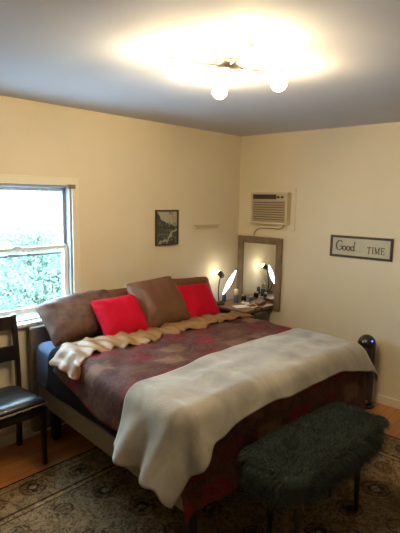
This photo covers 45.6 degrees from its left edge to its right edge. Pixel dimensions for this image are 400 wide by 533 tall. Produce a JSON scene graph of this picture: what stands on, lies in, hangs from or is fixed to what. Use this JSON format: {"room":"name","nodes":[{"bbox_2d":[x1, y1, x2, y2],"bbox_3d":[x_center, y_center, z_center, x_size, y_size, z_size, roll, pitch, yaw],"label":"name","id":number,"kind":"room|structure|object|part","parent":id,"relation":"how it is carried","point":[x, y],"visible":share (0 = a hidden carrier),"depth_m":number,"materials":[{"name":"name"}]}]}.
{"room":"bedroom","nodes":[
{"label":"bedroom","id":0,"kind":"room"},
{"bbox_2d":[0,95,240,436],"bbox_3d":[-1.592,0.097,3.252,0.140,2.500,6.080,8,11,42],"label":"wall","id":1,"kind":"structure","parent":0,"point":[127,169],"depth_m":4.12,"materials":[{"name":"beige paint"}]},
{"bbox_2d":[0,422,65,447],"bbox_3d":[-1.560,1.303,3.367,0.016,0.082,5.784,8,11,42],"label":"baseboard","id":2,"kind":"structure","parent":1,"relation":"attached to","point":[9,439],"depth_m":3.55,"materials":[{"name":"beige wood"}]},
{"bbox_2d":[0,174,80,331],"bbox_3d":[-1.313,-0.112,3.491,0.185,1.099,0.945,8,11,42],"label":"window","id":3,"kind":"structure","parent":1,"relation":"in","point":[69,222],"depth_m":3.69,"materials":[{"name":"white paint"}]},
{"bbox_3d":[-1.282,0.425,3.531,0.075,0.026,0.945,8,11,42],"label":"sill","id":4,"kind":"part","parent":3,"relation":"part of","materials":[{"name":"white paint"}]},
{"bbox_3d":[-1.341,-0.327,3.489,0.030,0.510,0.765,8,11,42],"label":"sash","id":5,"kind":"part","parent":3,"relation":"part of","materials":[{"name":"glass"}]},
{"bbox_3d":[-1.286,-0.578,3.392,0.020,0.019,0.765,8,11,42],"label":"shade rod","id":6,"kind":"part","parent":3,"relation":"part of","materials":[{"name":"grey metal"}]},
{"bbox_3d":[-1.319,0.108,3.525,0.030,0.500,0.765,8,11,42],"label":"sash","id":7,"kind":"part","parent":3,"relation":"part of","materials":[{"name":"white paint"}]},
{"bbox_2d":[155,210,178,245],"bbox_3d":[-0.309,-0.365,4.469,0.022,0.330,0.290,8,11,42],"label":"framed picture","id":8,"kind":"object","parent":1,"relation":"attached to","point":[166,221],"visible":1,"depth_m":4.47},
{"bbox_2d":[194,224,219,228],"bbox_3d":[0.076,-0.410,4.880,0.030,0.044,0.360,8,11,42],"label":"wall shelf","id":9,"kind":"object","parent":1,"relation":"attached to","point":[202,226],"visible":1,"depth_m":4.86,"materials":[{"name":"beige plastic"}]},
{"bbox_2d":[0,0,399,135],"bbox_3d":[0.837,-0.843,0.880,6.680,0.120,6.080,8,11,42],"label":"ceiling","id":10,"kind":"structure","parent":0,"point":[339,60],"depth_m":2.29,"materials":[{"name":"paint"}]},
{"bbox_2d":[166,40,286,98],"bbox_3d":[0.159,-0.941,2.317,0.465,0.119,0.591,5,9,28],"label":"ceiling lamp","id":11,"kind":"object","parent":10,"relation":"attached to","point":[248,56],"visible":1,"depth_m":2.27,"materials":[{"name":"white glass"}]},
{"bbox_2d":[170,54,178,61],"bbox_3d":[-0.119,-0.962,2.202,0.039,0.034,0.040,8,11,42],"label":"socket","id":12,"kind":"object","parent":11,"relation":"attached to","point":[173,57],"depth_m":2.19,"materials":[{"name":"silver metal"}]},
{"bbox_3d":[-0.120,-0.912,2.210,0.082,0.082,0.082,8,11,42],"label":"bulb","id":13,"kind":"part","parent":11,"relation":"part of","materials":[{"name":"white glass"}]},
{"bbox_3d":[0.004,-0.973,2.265,0.239,0.020,0.014,-3,9,-27],"label":"arm","id":14,"kind":"part","parent":11,"relation":"part of","materials":[{"name":"silver metal"}]},
{"bbox_2d":[216,78,223,83],"bbox_3d":[0.111,-1.020,2.626,0.039,0.034,0.040,8,11,42],"label":"socket","id":15,"kind":"object","parent":11,"relation":"attached to","point":[218,80],"depth_m":2.61,"materials":[{"name":"silver metal"}]},
{"bbox_3d":[0.110,-0.969,2.633,0.082,0.082,0.082,8,11,42],"label":"bulb","id":16,"kind":"part","parent":11,"relation":"part of","materials":[{"name":"white glass"}]},
{"bbox_3d":[0.123,-1.003,2.483,0.014,0.020,0.248,0,8,-5],"label":"arm","id":17,"kind":"part","parent":11,"relation":"part of","materials":[{"name":"silver metal"}]},
{"bbox_3d":[0.174,-0.955,2.161,0.014,0.020,0.295,-1,8,-12],"label":"arm","id":18,"kind":"part","parent":11,"relation":"part of","materials":[{"name":"silver metal"}]},
{"bbox_3d":[0.207,-0.877,2.007,0.082,0.082,0.082,8,11,42],"label":"bulb","id":19,"kind":"part","parent":11,"relation":"part of","materials":[{"name":"white glass"}]},
{"bbox_2d":[245,40,253,48],"bbox_3d":[0.208,-0.927,2.000,0.039,0.034,0.040,8,11,42],"label":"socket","id":20,"kind":"object","parent":11,"relation":"attached to","point":[249,44],"depth_m":1.98,"materials":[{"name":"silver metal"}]},
{"bbox_3d":[0.275,-0.985,2.374,0.229,0.020,0.014,-2,9,-17],"label":"arm","id":21,"kind":"part","parent":11,"relation":"part of","materials":[{"name":"silver metal"}]},
{"bbox_2d":[275,68,282,74],"bbox_3d":[0.403,-0.984,2.414,0.039,0.034,0.040,8,11,42],"label":"socket","id":22,"kind":"object","parent":11,"relation":"attached to","point":[279,71],"depth_m":2.40,"materials":[{"name":"silver metal"}]},
{"bbox_3d":[0.402,-0.934,2.421,0.082,0.082,0.082,8,11,42],"label":"bulb","id":23,"kind":"part","parent":11,"relation":"part of","materials":[{"name":"white glass"}]},
{"bbox_2d":[0,401,399,487],"bbox_3d":[0.793,1.750,1.255,6.680,0.120,6.080,8,11,42],"label":"floor","id":24,"kind":"structure","parent":0,"point":[17,463],"depth_m":3.47,"materials":[{"name":"orange wood"}]},
{"bbox_2d":[0,314,46,464],"bbox_3d":[-1.337,0.873,3.192,0.437,0.990,0.454,8,11,42],"label":"dining chair","id":25,"kind":"object","parent":24,"relation":"on","point":[16,399],"visible":1,"depth_m":3.24,"materials":[{"name":"brown wood"}]},
{"bbox_3d":[-1.331,0.835,3.461,0.078,0.990,0.034,8,11,42],"label":"post","id":26,"kind":"part","parent":25,"relation":"part of","materials":[{"name":"brown wood"}]},
{"bbox_3d":[-1.204,0.995,3.084,0.020,0.055,0.384,8,11,42],"label":"rail","id":27,"kind":"part","parent":25,"relation":"part of","materials":[{"name":"brown wood"}]},
{"bbox_3d":[-1.328,0.902,3.187,0.400,0.070,0.443,8,11,42],"label":"seat","id":28,"kind":"part","parent":25,"relation":"part of","materials":[{"name":"black leather"}]},
{"bbox_3d":[-1.069,1.156,3.260,0.038,0.420,0.038,8,11,42],"label":"leg","id":29,"kind":"part","parent":25,"relation":"part of","materials":[{"name":"brown wood"}]},
{"bbox_2d":[0,434,399,532],"bbox_3d":[0.274,1.483,2.585,2.800,0.009,3.390,9,11,43],"label":"area rug","id":30,"kind":"object","parent":24,"relation":"on","point":[85,492],"visible":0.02,"depth_m":2.85,"materials":[{"name":"multicoloured carpet"}]},
{"bbox_2d":[28,324,366,532],"bbox_3d":[-0.016,0.901,3.518,1.790,0.865,1.812,-7,11,-42],"label":"bed","id":31,"kind":"object","parent":30,"relation":"on","point":[58,412],"visible":0.12,"depth_m":3.34,"materials":[{"name":"brown wood"}]},
{"bbox_3d":[-0.605,0.774,4.152,1.790,0.815,0.065,-7,11,-42],"label":"headboard","id":32,"kind":"part","parent":31,"relation":"part of","materials":[{"name":"black wood"}]},
{"bbox_3d":[-1.091,1.112,3.595,0.060,0.390,0.060,-7,11,-42],"label":"leg","id":33,"kind":"part","parent":31,"relation":"part of","materials":[{"name":"brown wood"}]},
{"bbox_2d":[36,333,115,438],"bbox_3d":[-0.037,0.751,3.470,1.701,0.345,1.670,-7,11,-42],"label":"mattress","id":34,"kind":"object","parent":31,"relation":"on","point":[43,349],"visible":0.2,"depth_m":3.41,"materials":[{"name":"blue fabric"}]},
{"bbox_2d":[35,289,111,346],"bbox_3d":[-0.899,0.375,3.647,0.672,0.327,0.326,-7,11,-43],"label":"pillow","id":35,"kind":"object","parent":34,"relation":"on","point":[70,318],"visible":0.67,"depth_m":3.49,"materials":[{"name":"brown fabric"}]},
{"bbox_2d":[107,288,127,297],"bbox_3d":[-0.566,0.335,4.042,0.710,0.302,0.252,-7,11,-42],"label":"pillow","id":36,"kind":"object","parent":34,"relation":"on","point":[114,293],"visible":0.04,"depth_m":3.96,"materials":[{"name":"brown fabric"}]},
{"bbox_2d":[46,312,220,437],"bbox_3d":[0.075,0.740,3.342,1.805,0.360,1.435,-7,11,-42],"label":"sheet","id":37,"kind":"object","parent":34,"relation":"on","point":[55,386],"visible":0.05,"depth_m":3.07,"materials":[{"name":"black fabric"}]},
{"bbox_2d":[91,294,148,335],"bbox_3d":[-0.602,0.387,3.638,0.405,0.297,0.274,-6,11,-40],"label":"cushion","id":38,"kind":"object","parent":37,"relation":"on","point":[124,313],"visible":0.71,"depth_m":3.57,"materials":[{"name":"red fabric"}]},
{"bbox_2d":[126,276,189,327],"bbox_3d":[-0.338,0.306,3.934,0.500,0.397,0.337,-7,11,-42],"label":"cushion","id":39,"kind":"object","parent":37,"relation":"on","point":[160,300],"visible":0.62,"depth_m":3.83,"materials":[{"name":"brown fabric"}]},
{"bbox_2d":[49,310,365,524],"bbox_3d":[0.128,0.815,3.310,1.962,0.602,1.466,-7,11,-42],"label":"comforter","id":40,"kind":"object","parent":37,"relation":"on","point":[100,371],"visible":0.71,"depth_m":2.96,"materials":[{"name":"brown fabric"}]},
{"bbox_2d":[112,328,377,508],"bbox_3d":[0.362,0.772,2.953,2.024,0.394,0.702,-7,11,-42],"label":"throw blanket","id":41,"kind":"object","parent":40,"relation":"on","point":[171,423],"visible":1,"depth_m":2.49,"materials":[{"name":"white fabric"}]},
{"bbox_2d":[173,277,217,306],"bbox_3d":[-0.125,0.267,4.449,0.664,0.326,0.256,-6,11,-41],"label":"pillow","id":42,"kind":"object","parent":34,"relation":"on","point":[194,280],"visible":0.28,"depth_m":4.51,"materials":[{"name":"brown fabric"}]},
{"bbox_2d":[177,283,219,317],"bbox_3d":[-0.019,0.321,4.307,0.402,0.303,0.278,-6,11,-41],"label":"cushion","id":43,"kind":"object","parent":34,"relation":"on","point":[199,300],"visible":0.62,"depth_m":4.24,"materials":[{"name":"red fabric"}]},
{"bbox_3d":[-0.625,1.036,2.955,0.035,0.170,1.715,-7,11,-42],"label":"rail","id":44,"kind":"part","parent":31,"relation":"part of","materials":[{"name":"brown wood"}]},
{"bbox_3d":[-0.053,1.292,2.472,0.060,0.390,0.060,-7,11,-42],"label":"leg","id":45,"kind":"part","parent":31,"relation":"part of","materials":[{"name":"brown wood"}]},
{"bbox_2d":[236,400,389,532],"bbox_3d":[0.653,1.171,2.651,1.070,0.602,0.484,-7,11,-43],"label":"bench","id":46,"kind":"object","parent":30,"relation":"on","point":[302,461],"visible":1,"depth_m":2.46,"materials":[{"name":"green fur"}]},
{"bbox_3d":[0.381,1.292,2.524,0.044,0.391,0.044,-7,11,-43],"label":"leg","id":47,"kind":"part","parent":46,"relation":"part of","materials":[{"name":"brown wood"}]},
{"bbox_3d":[0.492,1.310,2.408,0.044,0.391,0.044,-7,11,-43],"label":"leg","id":48,"kind":"part","parent":46,"relation":"part of","materials":[{"name":"brown wood"}]},
{"bbox_2d":[243,419,383,508],"bbox_3d":[0.656,1.023,2.631,0.930,0.160,0.340,-7,11,-43],"label":"cushion","id":49,"kind":"object","parent":46,"relation":"on","point":[294,497],"depth_m":2.42,"materials":[{"name":"green fur"}]},
{"bbox_3d":[0.922,1.259,2.811,0.044,0.391,0.044,-7,11,-43],"label":"leg","id":50,"kind":"part","parent":46,"relation":"part of","materials":[{"name":"brown wood"}]},
{"bbox_2d":[217,298,272,320],"bbox_3d":[0.422,0.762,5.033,0.490,0.740,0.470,8,11,42],"label":"side table","id":51,"kind":"object","parent":24,"relation":"on","point":[229,304],"visible":0.17,"depth_m":4.87,"materials":[{"name":"brown wood"}]},
{"bbox_2d":[216,271,235,304],"bbox_3d":[0.249,0.219,4.945,0.224,0.355,0.149,3,9,15],"label":"desk lamp","id":52,"kind":"object","parent":51,"relation":"on","point":[220,274],"visible":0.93,"depth_m":4.93,"materials":[{"name":"black metal"}]},
{"bbox_3d":[0.219,0.084,4.964,0.060,0.076,0.083,-3,9,-23],"label":"lamp shade","id":53,"kind":"part","parent":52,"relation":"part of","materials":[{"name":"black metal"}]},
{"bbox_2d":[233,289,237,302],"bbox_3d":[0.383,0.311,5.058,0.052,0.145,0.052,8,11,42],"label":"jar","id":54,"kind":"object","parent":51,"relation":"on","point":[235,300],"visible":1,"depth_m":5.04,"materials":[{"name":"blue glass"}]},
{"bbox_2d":[233,305,248,307],"bbox_3d":[0.422,0.409,4.877,0.160,0.006,0.110,-2,9,-22],"label":"paper sheet","id":55,"kind":"object","parent":51,"relation":"on","point":[235,306],"visible":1,"depth_m":4.87,"materials":[{"name":"white paper"}]},
{"bbox_2d":[241,294,245,300],"bbox_3d":[0.474,0.335,5.162,0.056,0.070,0.056,8,11,42],"label":"jar","id":56,"kind":"object","parent":51,"relation":"on","point":[243,297],"visible":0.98,"depth_m":5.14,"materials":[{"name":"black glass"}]},
{"bbox_2d":[249,299,265,305],"bbox_3d":[0.608,0.381,5.003,0.120,0.028,0.170,6,10,30],"label":"box","id":57,"kind":"object","parent":51,"relation":"on","point":[257,302],"visible":0.91,"depth_m":4.96,"materials":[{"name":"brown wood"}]},
{"bbox_2d":[253,307,268,320],"bbox_3d":[0.589,0.496,4.775,0.081,0.168,0.298,8,11,42],"label":"bag","id":58,"kind":"object","parent":51,"relation":"hanging from","point":[263,315],"visible":0.73,"depth_m":4.76,"materials":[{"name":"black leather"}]},
{"bbox_2d":[358,334,375,409],"bbox_3d":[1.484,0.931,4.276,0.208,0.658,0.208,2,8,7],"label":"tower fan","id":59,"kind":"object","parent":24,"relation":"on","point":[366,341],"visible":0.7,"depth_m":4.21,"materials":[{"name":"black plastic"}]},
{"bbox_2d":[365,352,374,396],"bbox_3d":[1.476,0.953,4.222,0.137,0.420,0.043,2,8,7],"label":"grille","id":60,"kind":"object","parent":59,"relation":"attached to","point":[369,375],"depth_m":4.21,"materials":[{"name":"black plastic"}]},
{"bbox_2d":[238,122,399,399],"bbox_3d":[2.877,0.181,3.189,6.540,2.500,0.140,8,11,42],"label":"wall","id":61,"kind":"structure","parent":0,"point":[346,180],"depth_m":4.49,"materials":[{"name":"beige paint"}]},
{"bbox_2d":[237,235,282,310],"bbox_3d":[0.633,0.061,5.136,0.570,0.765,0.028,8,11,42],"label":"wall mirror","id":62,"kind":"object","parent":61,"relation":"attached to","point":[259,262],"visible":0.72,"depth_m":5.11,"materials":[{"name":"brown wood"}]},
{"bbox_2d":[242,242,275,302],"bbox_3d":[0.634,0.061,5.137,0.432,0.625,0.004,8,11,42],"label":"mirror glass","id":63,"kind":"object","parent":62,"relation":"attached to","point":[258,258],"depth_m":5.13,"materials":[{"name":"white"}]},
{"bbox_2d":[246,188,296,234],"bbox_3d":[0.704,-0.561,4.948,0.610,0.506,0.092,8,11,42],"label":"air conditioner","id":64,"kind":"object","parent":61,"relation":"attached to","point":[266,208],"visible":1,"depth_m":4.90,"materials":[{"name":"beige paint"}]},
{"bbox_2d":[253,194,275,198],"bbox_3d":[0.671,-0.722,4.926,0.285,0.048,0.018,8,11,42],"label":"outlet","id":65,"kind":"object","parent":64,"relation":"attached to","point":[255,196],"depth_m":4.93,"materials":[{"name":"grey plastic"}]},
{"bbox_3d":[0.722,-0.381,4.989,0.026,0.138,0.400,-7,11,-44],"label":"power cord","id":66,"kind":"part","parent":64,"relation":"part of","materials":[{"name":"brown plastic"}]},
{"bbox_2d":[252,200,285,221],"bbox_3d":[0.710,-0.573,4.907,0.404,0.212,0.015,8,11,42],"label":"grille","id":67,"kind":"object","parent":64,"relation":"attached to","point":[262,210],"depth_m":4.90,"materials":[{"name":"beige plastic"}]},
{"bbox_3d":[0.729,-0.604,4.924,0.450,0.325,0.085,8,11,42],"label":"casing","id":68,"kind":"part","parent":64,"relation":"part of","materials":[{"name":"beige plastic"}]},
{"bbox_3d":[0.820,-0.698,4.791,0.110,0.052,0.018,8,11,42],"label":"control panel","id":69,"kind":"part","parent":64,"relation":"part of","materials":[{"name":"beige plastic"}]},
{"bbox_2d":[330,235,393,261],"bbox_3d":[1.463,-0.171,4.343,0.590,0.200,0.022,8,11,42],"label":"wall sign","id":70,"kind":"object","parent":61,"relation":"attached to","point":[369,248],"visible":1,"depth_m":4.33,"materials":[{"name":"brown"}]},
{"bbox_2d":[372,393,399,408],"bbox_3d":[2.752,1.377,3.352,6.400,0.082,0.016,8,11,42],"label":"baseboard","id":71,"kind":"structure","parent":61,"relation":"attached to","point":[378,398],"depth_m":4.31,"materials":[{"name":"beige wood"}]},
{"label":"outside","id":72,"kind":"structure","parent":0,"visible":0},
{"bbox_2d":[3,221,56,278],"bbox_3d":[-14.382,-0.325,19.027,39.860,0.200,60.000,8,11,42],"label":"ground","id":73,"kind":"structure","parent":72,"point":[27,221],"depth_m":41.33,"materials":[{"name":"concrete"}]},
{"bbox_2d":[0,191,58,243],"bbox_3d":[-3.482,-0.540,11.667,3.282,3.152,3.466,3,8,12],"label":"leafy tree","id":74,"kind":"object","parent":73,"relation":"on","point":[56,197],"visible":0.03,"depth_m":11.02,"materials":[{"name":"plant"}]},
{"bbox_2d":[0,192,61,316],"bbox_3d":[-2.509,0.131,7.524,3.050,3.029,3.121,6,9,30],"label":"leafy tree","id":75,"kind":"object","parent":73,"relation":"on","point":[31,280],"visible":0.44,"depth_m":6.81,"materials":[{"name":"green plant"}]}
]}

